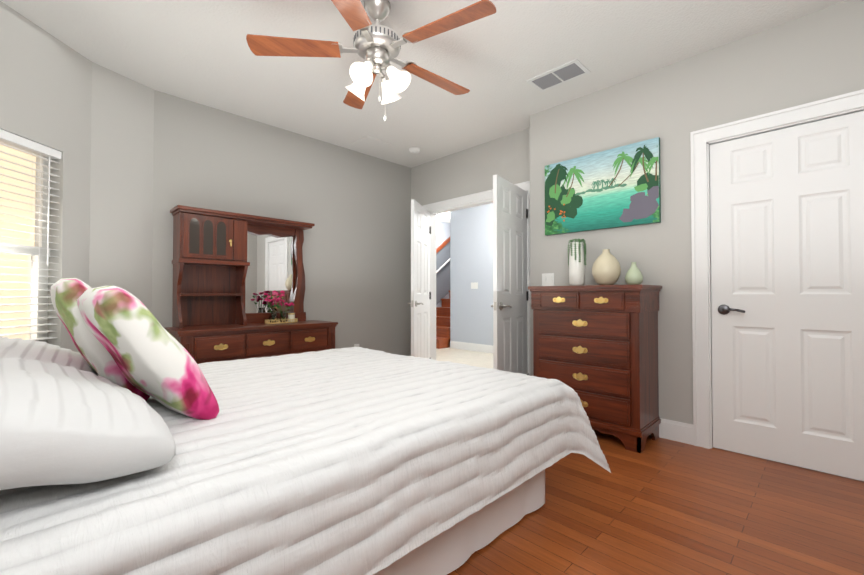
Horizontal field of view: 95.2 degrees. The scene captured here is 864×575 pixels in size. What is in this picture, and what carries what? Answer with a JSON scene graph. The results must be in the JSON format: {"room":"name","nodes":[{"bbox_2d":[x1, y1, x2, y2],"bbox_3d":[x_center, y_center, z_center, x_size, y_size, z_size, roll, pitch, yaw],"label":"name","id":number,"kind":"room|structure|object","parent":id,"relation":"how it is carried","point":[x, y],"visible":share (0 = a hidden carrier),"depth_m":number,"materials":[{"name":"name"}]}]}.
{"room":"bedroom","nodes":[
{"label":"bedroom","id":0,"kind":"room"},
{"bbox_2d":[0,1,91,352],"bbox_3d":[-2.478,-0.275,2.141,0.140,2.660,1.294,0,-1,1],"label":"wall","id":1,"kind":"structure","parent":0,"point":[45,87],"depth_m":2.55,"materials":[{"name":"grey paint"}]},
{"bbox_2d":[0,141,50,341],"bbox_3d":[-2.514,-0.250,2.148,0.060,1.290,0.820,0,-1,1],"label":"window","id":2,"kind":"structure","parent":1,"relation":"in","point":[21,249],"depth_m":2.49,"materials":[{"name":"white plastic"}]},
{"bbox_2d":[0,129,61,339],"bbox_3d":[-2.445,-0.255,2.147,0.062,1.276,0.812,0,-1,1],"label":"window blinds","id":3,"kind":"object","parent":2,"relation":"attached to","point":[25,144],"visible":0.85,"depth_m":2.40,"materials":[{"name":"white plastic"}]},
{"bbox_2d":[89,62,153,375],"bbox_3d":[-2.365,-0.262,2.971,0.120,2.660,0.478,0,-1,24],"label":"wall","id":4,"kind":"structure","parent":0,"point":[121,186],"depth_m":2.94,"materials":[{"name":"grey paint"}]},
{"bbox_2d":[152,90,410,355],"bbox_3d":[-1.252,-0.244,4.194,2.870,2.660,0.120,1,-1,-45],"label":"wall","id":5,"kind":"structure","parent":0,"point":[353,206],"depth_m":4.12,"materials":[{"name":"grey paint"}]},
{"bbox_2d":[0,0,846,222],"bbox_3d":[0.120,-1.612,4.291,7.980,0.080,8.050,1,-1,-45],"label":"ceiling","id":6,"kind":"structure","parent":0,"point":[199,51],"depth_m":2.67,"materials":[{"name":"white paint"}]},
{"bbox_2d":[246,0,495,120],"bbox_3d":[-0.272,-1.271,2.246,1.318,0.664,1.350,1,-1,-45],"label":"ceiling fan","id":7,"kind":"object","parent":6,"relation":"hanging from","point":[377,47],"visible":1,"depth_m":2.16,"materials":[{"name":"brown wood"}]},
{"bbox_2d":[409,147,419,153],"bbox_3d":[-0.194,-1.550,4.450,0.124,0.040,0.124,1,-1,-45],"label":"smoke detector","id":8,"kind":"object","parent":6,"relation":"attached to","point":[414,150],"visible":1,"depth_m":4.41,"materials":[{"name":"white plastic"}]},
{"bbox_2d":[526,58,590,91],"bbox_3d":[0.943,-1.588,2.957,0.230,0.008,0.400,1,-1,-45],"label":"ceiling vent","id":9,"kind":"object","parent":6,"relation":"in","point":[562,74],"visible":0.98,"depth_m":2.94,"materials":[{"name":"white metal"}]},
{"bbox_2d":[436,221,449,306],"bbox_3d":[-0.644,-0.184,8.078,3.480,2.660,0.120,1,-1,-45],"label":"wall","id":10,"kind":"structure","parent":0,"point":[442,232],"depth_m":8.87,"materials":[{"name":"grey paint"}]},
{"bbox_2d":[436,237,449,304],"bbox_3d":[-0.035,-0.096,8.535,1.952,2.623,0.088,1,-1,-45],"label":"railing","id":11,"kind":"object","parent":10,"relation":"attached to","point":[442,270],"depth_m":8.86,"materials":[{"name":"grey paint"}]},
{"bbox_2d":[436,347,492,368],"bbox_3d":[1.002,1.151,6.437,3.640,0.059,6.200,1,-1,-45],"label":"floor","id":12,"kind":"structure","parent":0,"point":[473,358],"depth_m":6.39,"materials":[{"name":"beige carpet"}]},
{"bbox_2d":[436,291,449,348],"bbox_3d":[0.348,0.594,8.287,1.585,1.110,0.930,1,-1,-45],"label":"stairs","id":13,"kind":"structure","parent":12,"relation":"on","point":[443,326],"depth_m":7.97,"materials":[{"name":"brown wood"}]},
{"bbox_2d":[411,128,529,205],"bbox_3d":[0.393,-0.239,4.500,0.110,2.660,1.990,1,-1,-45],"label":"wall","id":14,"kind":"structure","parent":0,"point":[472,170],"depth_m":4.37,"materials":[{"name":"grey paint"}]},
{"bbox_2d":[408,199,430,358],"bbox_3d":[-0.117,0.074,4.489,0.616,2.018,0.404,1,-1,-45],"label":"door leaf","id":15,"kind":"structure","parent":14,"relation":"in","point":[420,279],"depth_m":4.41,"materials":[{"name":"white paint"}]},
{"bbox_2d":[423,181,529,375],"bbox_3d":[0.494,0.024,4.392,0.153,2.130,1.580,1,-1,-45],"label":"door frame","id":16,"kind":"structure","parent":14,"relation":"attached to","point":[467,201],"depth_m":4.64,"materials":[{"name":"white paint"}]},
{"bbox_2d":[491,175,528,374],"bbox_3d":[0.738,0.060,3.568,0.688,2.018,0.208,1,-1,-45],"label":"door leaf","id":17,"kind":"structure","parent":14,"relation":"in","point":[510,298],"depth_m":3.51,"materials":[{"name":"white paint"}]},
{"bbox_2d":[450,203,492,344],"bbox_3d":[1.787,-0.213,6.210,0.120,2.660,3.940,1,-1,-45],"label":"wall","id":18,"kind":"structure","parent":0,"point":[471,261],"depth_m":7.19,"materials":[{"name":"grey paint"}]},
{"bbox_2d":[450,341,492,352],"bbox_3d":[1.740,1.049,6.143,0.014,0.135,3.940,1,-1,-45],"label":"baseboard","id":19,"kind":"structure","parent":18,"relation":"attached to","point":[472,347],"depth_m":7.14,"materials":[{"name":"white paint"}]},
{"bbox_2d":[471,282,477,288],"bbox_3d":[0.765,-0.049,7.137,0.013,0.115,0.160,1,-1,-45],"label":"light switch","id":20,"kind":"object","parent":18,"relation":"attached to","point":[474,285],"visible":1,"depth_m":7.13,"materials":[{"name":"white plastic"}]},
{"bbox_2d":[447,429,863,574],"bbox_3d":[-0.154,1.082,1.948,4.340,0.060,5.180,1,-1,-45],"label":"floor","id":21,"kind":"structure","parent":0,"point":[661,506],"depth_m":1.78,"materials":[{"name":"brown wood"}]},
{"bbox_2d":[163,205,337,363],"bbox_3d":[-1.523,0.220,3.464,1.319,1.710,0.480,1,-1,-45],"label":"hutch","id":22,"kind":"object","parent":21,"relation":"on","point":[230,269],"visible":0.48,"depth_m":3.38,"materials":[{"name":"brown wood"}]},
{"bbox_2d":[263,290,297,323],"bbox_3d":[-1.409,0.170,3.677,0.320,0.302,0.158,1,-1,-45],"label":"flower arrangement","id":23,"kind":"object","parent":22,"relation":"on","point":[278,301],"visible":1,"depth_m":3.65,"materials":[{"name":"pink plant"}]},
{"bbox_2d":[0,277,610,574],"bbox_3d":[-0.685,0.502,1.826,2.360,1.073,2.068,1,-1,-45],"label":"bed","id":24,"kind":"object","parent":21,"relation":"on","point":[153,448],"visible":1,"depth_m":1.10,"materials":[{"name":"white fabric"}]},
{"bbox_2d":[0,337,97,375],"bbox_3d":[-1.646,0.307,1.516,0.557,0.287,0.862,1,-1,-45],"label":"pillow","id":25,"kind":"object","parent":24,"relation":"on","point":[45,352],"depth_m":1.48,"materials":[{"name":"white fabric"}]},
{"bbox_2d":[0,358,175,489],"bbox_3d":[-1.046,0.302,0.971,0.564,0.301,0.863,1,-1,-45],"label":"pillow","id":26,"kind":"object","parent":24,"relation":"on","point":[62,427],"depth_m":0.82,"materials":[{"name":"white fabric"}]},
{"bbox_2d":[528,285,661,452],"bbox_3d":[1.192,0.525,2.941,0.449,1.085,0.830,1,-1,-45],"label":"dresser","id":27,"kind":"object","parent":21,"relation":"on","point":[595,347],"visible":0.92,"depth_m":2.71,"materials":[{"name":"brown wood"}]},
{"bbox_2d":[567,238,586,285],"bbox_3d":[1.142,-0.202,3.106,0.143,0.371,0.143,1,-1,-45],"label":"vase","id":28,"kind":"object","parent":27,"relation":"on","point":[577,259],"visible":0.98,"depth_m":3.06,"materials":[{"name":"white ceramic"}]},
{"bbox_2d":[592,249,620,284],"bbox_3d":[1.297,-0.154,2.935,0.199,0.270,0.199,1,-1,-45],"label":"vase","id":29,"kind":"object","parent":27,"relation":"on","point":[606,269],"visible":0.85,"depth_m":2.87,"materials":[{"name":"beige ceramic"}]},
{"bbox_2d":[625,262,642,284],"bbox_3d":[1.466,-0.105,2.863,0.120,0.170,0.120,1,-1,-45],"label":"vase","id":30,"kind":"object","parent":27,"relation":"on","point":[634,276],"visible":0.88,"depth_m":2.83,"materials":[{"name":"green ceramic"}]},
{"bbox_2d":[530,0,863,423],"bbox_3d":[1.929,-0.266,2.720,0.230,2.660,2.700,1,-1,-45],"label":"wall","id":31,"kind":"structure","parent":0,"point":[814,56],"depth_m":2.77,"materials":[{"name":"grey paint"}]},
{"bbox_2d":[542,273,553,285],"bbox_3d":[1.017,-0.075,3.460,0.013,0.115,0.115,1,-1,-45],"label":"light switch","id":32,"kind":"object","parent":31,"relation":"attached to","point":[547,279],"visible":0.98,"depth_m":3.46,"materials":[{"name":"white plastic"}]},
{"bbox_2d":[545,137,660,235],"bbox_3d":[1.317,-0.775,3.149,0.038,0.610,0.900,1,-1,-45],"label":"canvas painting","id":33,"kind":"object","parent":31,"relation":"attached to","point":[617,187],"visible":1,"depth_m":3.08,"materials":[{"name":"teal"}]},
{"bbox_2d":[650,418,693,444],"bbox_3d":[1.335,1.003,3.123,0.014,0.135,1.263,1,-1,-45],"label":"baseboard","id":34,"kind":"structure","parent":31,"relation":"attached to","point":[682,432],"depth_m":2.75,"materials":[{"name":"white paint"}]},
{"bbox_2d":[690,89,863,448],"bbox_3d":[2.158,-0.007,2.393,0.143,2.132,0.959,1,-1,-45],"label":"door frame","id":35,"kind":"structure","parent":31,"relation":"attached to","point":[702,140],"depth_m":2.63,"materials":[{"name":"white paint"}]},
{"bbox_2d":[710,111,863,480],"bbox_3d":[2.145,0.042,2.379,0.146,2.018,0.755,1,-1,-45],"label":"closet door","id":36,"kind":"structure","parent":31,"relation":"in","point":[787,254],"depth_m":2.35,"materials":[{"name":"white paint"}]},
{"label":"outside","id":37,"kind":"structure","parent":0,"visible":0},
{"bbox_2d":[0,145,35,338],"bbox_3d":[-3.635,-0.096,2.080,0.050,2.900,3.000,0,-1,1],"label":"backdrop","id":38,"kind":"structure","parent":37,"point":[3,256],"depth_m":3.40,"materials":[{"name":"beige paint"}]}
]}

